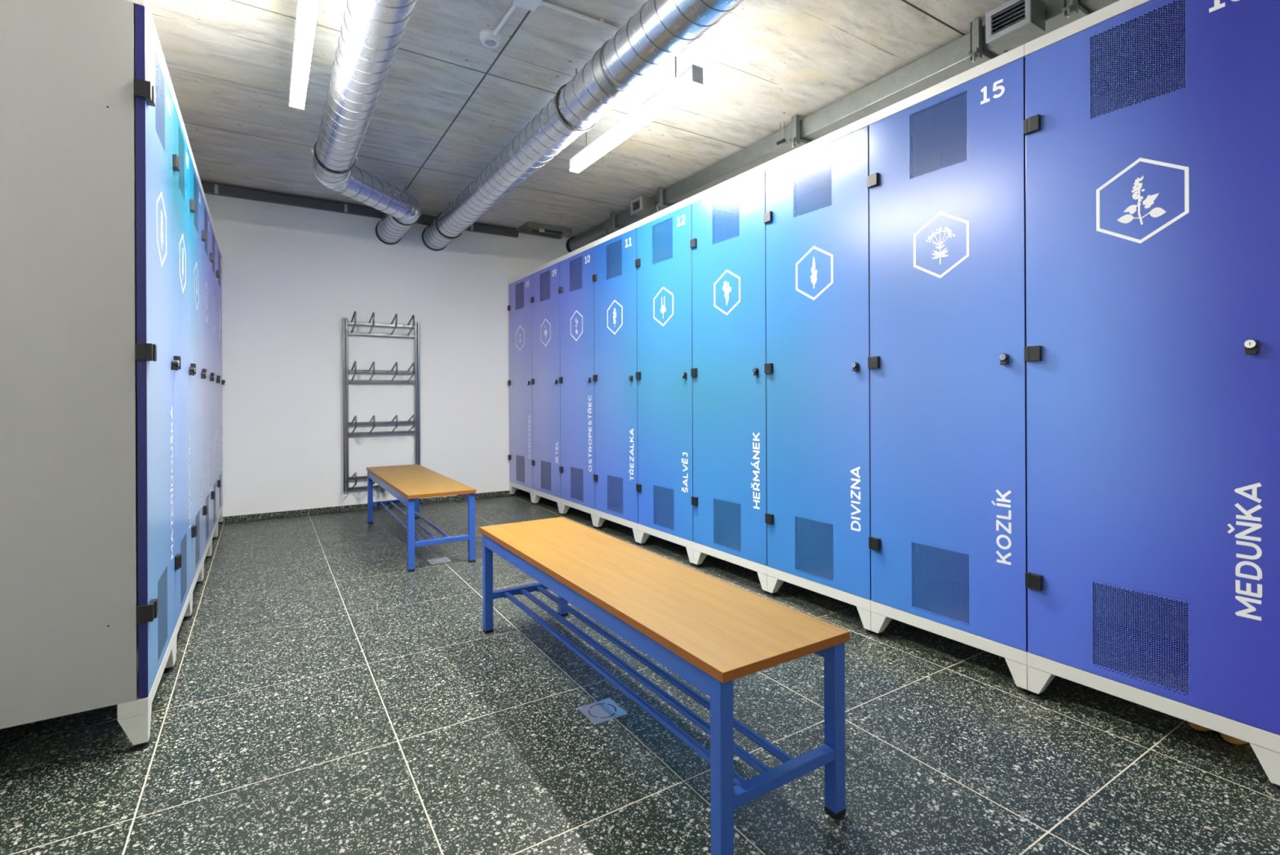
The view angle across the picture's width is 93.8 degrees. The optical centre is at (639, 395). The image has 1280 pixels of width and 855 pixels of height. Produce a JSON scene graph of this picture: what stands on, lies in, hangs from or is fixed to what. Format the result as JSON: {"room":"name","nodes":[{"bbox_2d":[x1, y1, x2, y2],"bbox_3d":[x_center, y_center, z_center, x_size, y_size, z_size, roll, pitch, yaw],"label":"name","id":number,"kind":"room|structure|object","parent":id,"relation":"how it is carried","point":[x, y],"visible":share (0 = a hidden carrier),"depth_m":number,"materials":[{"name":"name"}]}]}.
{"room":"changing room","nodes":[
{"label":"changing room","id":0,"kind":"room"},
{"bbox_2d":[204,193,572,516],"bbox_3d":[-2.168,-0.316,5.593,4.020,2.860,0.150,0,0,-32],"label":"wall","id":1,"kind":"structure","parent":0,"point":[291,275],"depth_m":5.27,"materials":[{"name":"white paint"}]},
{"bbox_2d":[200,181,518,237],"bbox_3d":[-2.529,-1.636,5.246,3.050,0.096,0.060,0,0,-32],"label":"trim","id":2,"kind":"structure","parent":1,"relation":"attached to","point":[210,188],"depth_m":5.09,"materials":[{"name":"grey metal"}]},
{"bbox_2d":[217,488,529,523],"bbox_3d":[-2.119,0.988,5.524,4.020,0.052,0.013,0,0,-32],"label":"baseboard","id":3,"kind":"structure","parent":1,"relation":"attached to","point":[226,519],"depth_m":5.20,"materials":[{"name":"tile"}]},
{"bbox_2d":[342,311,420,492],"bbox_3d":[-2.251,0.078,5.279,0.640,1.574,0.290,0,0,-32],"label":"rack","id":4,"kind":"object","parent":1,"relation":"attached to","point":[415,325],"visible":0.79,"depth_m":5.27,"materials":[{"name":"silver metal"}]},
{"bbox_2d":[146,0,1009,236],"bbox_3d":[0.108,-1.756,1.972,4.020,0.120,8.412,0,0,-32],"label":"ceiling","id":5,"kind":"structure","parent":0,"point":[449,102],"depth_m":3.27,"materials":[{"name":"concrete"}]},
{"bbox_2d":[288,0,319,109],"bbox_3d":[-1.277,-1.510,2.276,0.059,0.360,1.167,0,0,-32],"label":"lamp","id":6,"kind":"object","parent":5,"relation":"hanging from","point":[307,10],"visible":1,"depth_m":2.31,"materials":[{"name":"grey plastic"}]},
{"bbox_2d":[311,0,421,244],"bbox_3d":[-0.499,-1.533,1.611,0.770,0.320,8.450,0,0,-28],"label":"duct","id":7,"kind":"object","parent":5,"relation":"hanging from","point":[372,31],"visible":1,"depth_m":2.92,"materials":[{"name":"metal"}]},
{"bbox_2d":[479,28,501,48],"bbox_3d":[-0.702,-1.671,2.815,0.100,0.042,0.100,0,0,-32],"label":"ceiling detector","id":8,"kind":"object","parent":5,"relation":"attached to","point":[488,39],"visible":0.98,"depth_m":2.79,"materials":[{"name":"white plastic"}]},
{"bbox_2d":[493,4,516,35],"bbox_3d":[-0.604,-1.679,2.677,0.018,0.018,0.265,0,0,-34],"label":"conduit","id":9,"kind":"object","parent":5,"relation":"attached to","point":[513,6],"visible":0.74,"depth_m":2.67,"materials":[{"name":"white plastic"}]},
{"bbox_2d":[513,0,542,11],"bbox_3d":[-0.475,-1.675,2.532,0.124,0.036,0.112,0,0,-32],"label":"junction box","id":10,"kind":"object","parent":5,"relation":"attached to","point":[531,5],"visible":1,"depth_m":2.54,"materials":[{"name":"white plastic"}]},
{"bbox_2d":[518,221,572,238],"bbox_3d":[-0.959,-1.666,6.056,0.470,0.050,0.260,0,0,-32],"label":"tray","id":11,"kind":"object","parent":5,"relation":"attached to","point":[529,228],"visible":1,"depth_m":6.03,"materials":[{"name":"metal"}]},
{"bbox_2d":[542,0,621,31],"bbox_3d":[-0.232,-1.681,2.672,0.430,0.026,0.028,0,0,-32],"label":"conduit","id":12,"kind":"object","parent":5,"relation":"attached to","point":[600,22],"visible":0.83,"depth_m":2.65,"materials":[{"name":"white plastic"}]},
{"bbox_2d":[422,0,743,250],"bbox_3d":[0.308,-1.535,2.097,0.264,0.325,8.412,0,0,-32],"label":"duct","id":13,"kind":"object","parent":5,"relation":"hanging from","point":[660,30],"visible":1,"depth_m":2.85,"materials":[{"name":"metal"}]},
{"bbox_2d":[608,210,620,232],"bbox_3d":[-0.091,-1.594,5.622,0.455,0.202,0.040,0,0,-32],"label":"hanger","id":14,"kind":"object","parent":5,"relation":"attached to","point":[612,228],"visible":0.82,"depth_m":5.50,"materials":[{"name":"metal"}]},
{"bbox_2d":[569,55,702,173],"bbox_3d":[-0.074,-1.515,3.073,0.059,0.360,1.202,0,0,-32],"label":"lamp","id":15,"kind":"object","parent":5,"relation":"hanging from","point":[691,77],"visible":0.9,"depth_m":2.91,"materials":[{"name":"grey plastic"}]},
{"bbox_2d":[654,185,671,210],"bbox_3d":[0.325,-1.596,4.962,0.455,0.202,0.040,0,0,-32],"label":"bracket","id":16,"kind":"object","parent":5,"relation":"attached to","point":[660,205],"visible":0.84,"depth_m":4.85,"materials":[{"name":"metal"}]},
{"bbox_2d":[776,120,785,144],"bbox_3d":[0.876,-1.632,3.721,0.025,0.135,0.057,0,0,-32],"label":"hanger","id":17,"kind":"object","parent":5,"relation":"attached to","point":[780,140],"visible":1,"depth_m":3.71,"materials":[{"name":"metal"}]},
{"bbox_2d":[788,113,809,146],"bbox_3d":[1.104,-1.600,3.727,0.455,0.202,0.040,0,0,-32],"label":"bracket","id":18,"kind":"object","parent":5,"relation":"attached to","point":[796,140],"visible":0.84,"depth_m":3.61,"materials":[{"name":"metal"}]},
{"bbox_2d":[565,0,1119,252],"bbox_3d":[1.622,-1.608,2.926,0.402,0.184,8.412,0,0,-32],"label":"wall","id":19,"kind":"structure","parent":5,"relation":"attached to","point":[951,60],"depth_m":3.34,"materials":[{"name":"metal"}]},
{"bbox_2d":[630,195,654,217],"bbox_3d":[0.020,-1.571,4.997,0.136,0.114,0.164,0,0,-32],"label":"grille","id":20,"kind":"object","parent":19,"relation":"attached to","point":[641,206],"visible":1,"depth_m":4.95,"materials":[{"name":"silver metal"}]},
{"bbox_2d":[985,0,1045,51],"bbox_3d":[1.581,-1.569,2.522,0.136,0.128,0.176,0,0,-32],"label":"grille","id":21,"kind":"object","parent":19,"relation":"attached to","point":[1012,23],"visible":1,"depth_m":2.50,"materials":[{"name":"silver metal"}]},
{"bbox_2d":[967,17,994,62],"bbox_3d":[1.682,-1.603,2.809,0.455,0.202,0.040,0,0,-32],"label":"bracket","id":22,"kind":"object","parent":5,"relation":"attached to","point":[976,53],"visible":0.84,"depth_m":2.70,"materials":[{"name":"metal"}]},
{"bbox_2d":[1061,0,1090,20],"bbox_3d":[1.882,-1.604,2.492,0.455,0.202,0.040,0,0,-32],"label":"bracket","id":23,"kind":"object","parent":5,"relation":"attached to","point":[1072,8],"visible":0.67,"depth_m":2.39,"materials":[{"name":"metal"}]},
{"bbox_2d":[0,493,1279,854],"bbox_3d":[0.121,1.054,1.972,4.020,0.100,8.412,0,0,-32],"label":"floor","id":24,"kind":"structure","parent":0,"point":[323,695],"depth_m":1.72,"materials":[{"name":"tile"}]},
{"bbox_2d":[0,0,179,751],"bbox_3d":[-1.772,-0.070,1.839,0.524,2.165,0.610,0,0,-32],"label":"locker","id":25,"kind":"object","parent":24,"relation":"on","point":[87,363],"visible":1,"depth_m":1.65,"materials":[{"name":"grey paint"}]},
{"bbox_2d":[164,85,195,668],"bbox_3d":[-2.093,-0.069,2.351,0.524,2.165,0.602,0,0,-32],"label":"locker","id":26,"kind":"object","parent":24,"relation":"on","point":[180,143],"visible":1,"depth_m":2.44,"materials":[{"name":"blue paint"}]},
{"bbox_2d":[183,143,206,617],"bbox_3d":[-2.412,-0.067,2.860,0.524,2.165,0.602,0,0,-32],"label":"locker","id":27,"kind":"object","parent":24,"relation":"on","point":[195,184],"visible":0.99,"depth_m":2.97,"materials":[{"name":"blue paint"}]},
{"bbox_2d":[196,185,214,582],"bbox_3d":[-2.731,-0.066,3.369,0.524,2.165,0.602,0,0,-32],"label":"locker","id":28,"kind":"object","parent":24,"relation":"on","point":[206,285],"visible":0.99,"depth_m":3.47,"materials":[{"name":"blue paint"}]},
{"bbox_2d":[205,213,220,557],"bbox_3d":[-3.050,-0.064,3.877,0.524,2.165,0.602,0,0,-32],"label":"locker","id":29,"kind":"object","parent":24,"relation":"on","point":[212,231],"visible":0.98,"depth_m":3.98,"materials":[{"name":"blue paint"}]},
{"bbox_2d":[215,235,225,537],"bbox_3d":[-3.369,-0.063,4.386,0.524,2.165,0.602,0,0,-32],"label":"locker","id":30,"kind":"object","parent":24,"relation":"on","point":[219,265],"visible":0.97,"depth_m":4.50,"materials":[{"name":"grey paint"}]},
{"bbox_2d":[366,463,475,572],"bbox_3d":[-1.585,0.792,4.197,0.391,0.440,1.615,0,0,-32],"label":"bench","id":31,"kind":"object","parent":24,"relation":"on","point":[408,483],"visible":1,"depth_m":3.73,"materials":[{"name":"brown wood"}]},
{"bbox_2d":[427,556,451,564],"bbox_3d":[-1.224,1.009,3.652,0.118,0.002,0.118,0,0,-32],"label":"floor drain","id":32,"kind":"object","parent":24,"relation":"on","point":[435,561],"visible":1,"depth_m":3.65,"materials":[{"name":"silver metal"}]},
{"bbox_2d":[507,270,534,504],"bbox_3d":[-0.956,-0.074,5.906,0.524,2.165,0.602,0,0,-33],"label":"locker","id":33,"kind":"object","parent":24,"relation":"on","point":[520,456],"visible":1,"depth_m":5.76,"materials":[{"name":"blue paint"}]},
{"bbox_2d":[530,257,562,515],"bbox_3d":[-0.630,-0.075,5.401,0.524,2.165,0.602,0,0,-33],"label":"locker","id":34,"kind":"object","parent":24,"relation":"on","point":[545,299],"visible":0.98,"depth_m":5.26,"materials":[{"name":"grey paint"}]},
{"bbox_2d":[558,241,597,528],"bbox_3d":[-0.305,-0.077,4.896,0.524,2.165,0.602,0,0,-33],"label":"locker","id":35,"kind":"object","parent":24,"relation":"on","point":[576,288],"visible":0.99,"depth_m":4.75,"materials":[{"name":"grey paint"}]},
{"bbox_2d":[577,697,627,724],"bbox_3d":[-0.119,1.004,1.905,0.118,0.002,0.118,0,0,-32],"label":"floor drain","id":36,"kind":"object","parent":24,"relation":"on","point":[602,712],"visible":1,"depth_m":1.90,"materials":[{"name":"silver metal"}]},
{"bbox_2d":[592,222,640,545],"bbox_3d":[0.020,-0.079,4.391,0.524,2.165,0.602,0,0,-33],"label":"locker","id":37,"kind":"object","parent":24,"relation":"on","point":[615,276],"visible":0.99,"depth_m":4.25,"materials":[{"name":"grey paint"}]},
{"bbox_2d":[479,516,849,854],"bbox_3d":[-0.095,0.785,2.003,0.391,0.440,1.615,0,0,-32],"label":"bench","id":38,"kind":"object","parent":24,"relation":"on","point":[710,632],"visible":1,"depth_m":1.53,"materials":[{"name":"brown wood"}]},
{"bbox_2d":[635,196,696,566],"bbox_3d":[0.345,-0.080,3.886,0.524,2.165,0.602,0,0,-33],"label":"locker","id":39,"kind":"object","parent":24,"relation":"on","point":[664,260],"visible":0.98,"depth_m":3.73,"materials":[{"name":"grey paint"}]},
{"bbox_2d":[689,163,769,594],"bbox_3d":[0.670,-0.082,3.382,0.524,2.165,0.602,0,0,-33],"label":"locker","id":40,"kind":"object","parent":24,"relation":"on","point":[729,500],"visible":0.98,"depth_m":3.23,"materials":[{"name":"grey paint"}]},
{"bbox_2d":[763,115,874,634],"bbox_3d":[0.995,-0.083,2.877,0.524,2.165,0.602,0,0,-33],"label":"locker","id":41,"kind":"object","parent":24,"relation":"on","point":[816,216],"visible":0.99,"depth_m":2.71,"materials":[{"name":"grey paint"}]},
{"bbox_2d":[866,44,1030,694],"bbox_3d":[1.320,-0.085,2.372,0.524,2.165,0.602,0,0,-33],"label":"locker","id":42,"kind":"object","parent":24,"relation":"on","point":[948,541],"visible":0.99,"depth_m":2.20,"materials":[{"name":"grey paint"}]},
{"bbox_2d":[1022,0,1279,793],"bbox_3d":[1.645,-0.086,1.867,0.524,2.165,0.602,0,0,-33],"label":"locker","id":43,"kind":"object","parent":24,"relation":"on","point":[1151,128],"visible":1,"depth_m":1.71,"materials":[{"name":"grey paint"}]},
{"bbox_2d":[1187,721,1212,731],"bbox_3d":[1.735,0.962,1.830,0.230,0.063,0.070,0,0,-32],"label":"clog","id":44,"kind":"object","parent":24,"relation":"on","point":[1198,727],"visible":0.06,"depth_m":1.77,"materials":[{"name":"brown wood"}]},
{"bbox_2d":[1220,732,1248,744],"bbox_3d":[1.769,0.961,1.763,0.230,0.063,0.070,0,0,-32],"label":"clog","id":45,"kind":"object","parent":24,"relation":"on","point":[1229,739],"visible":0.06,"depth_m":1.70,"materials":[{"name":"brown wood"}]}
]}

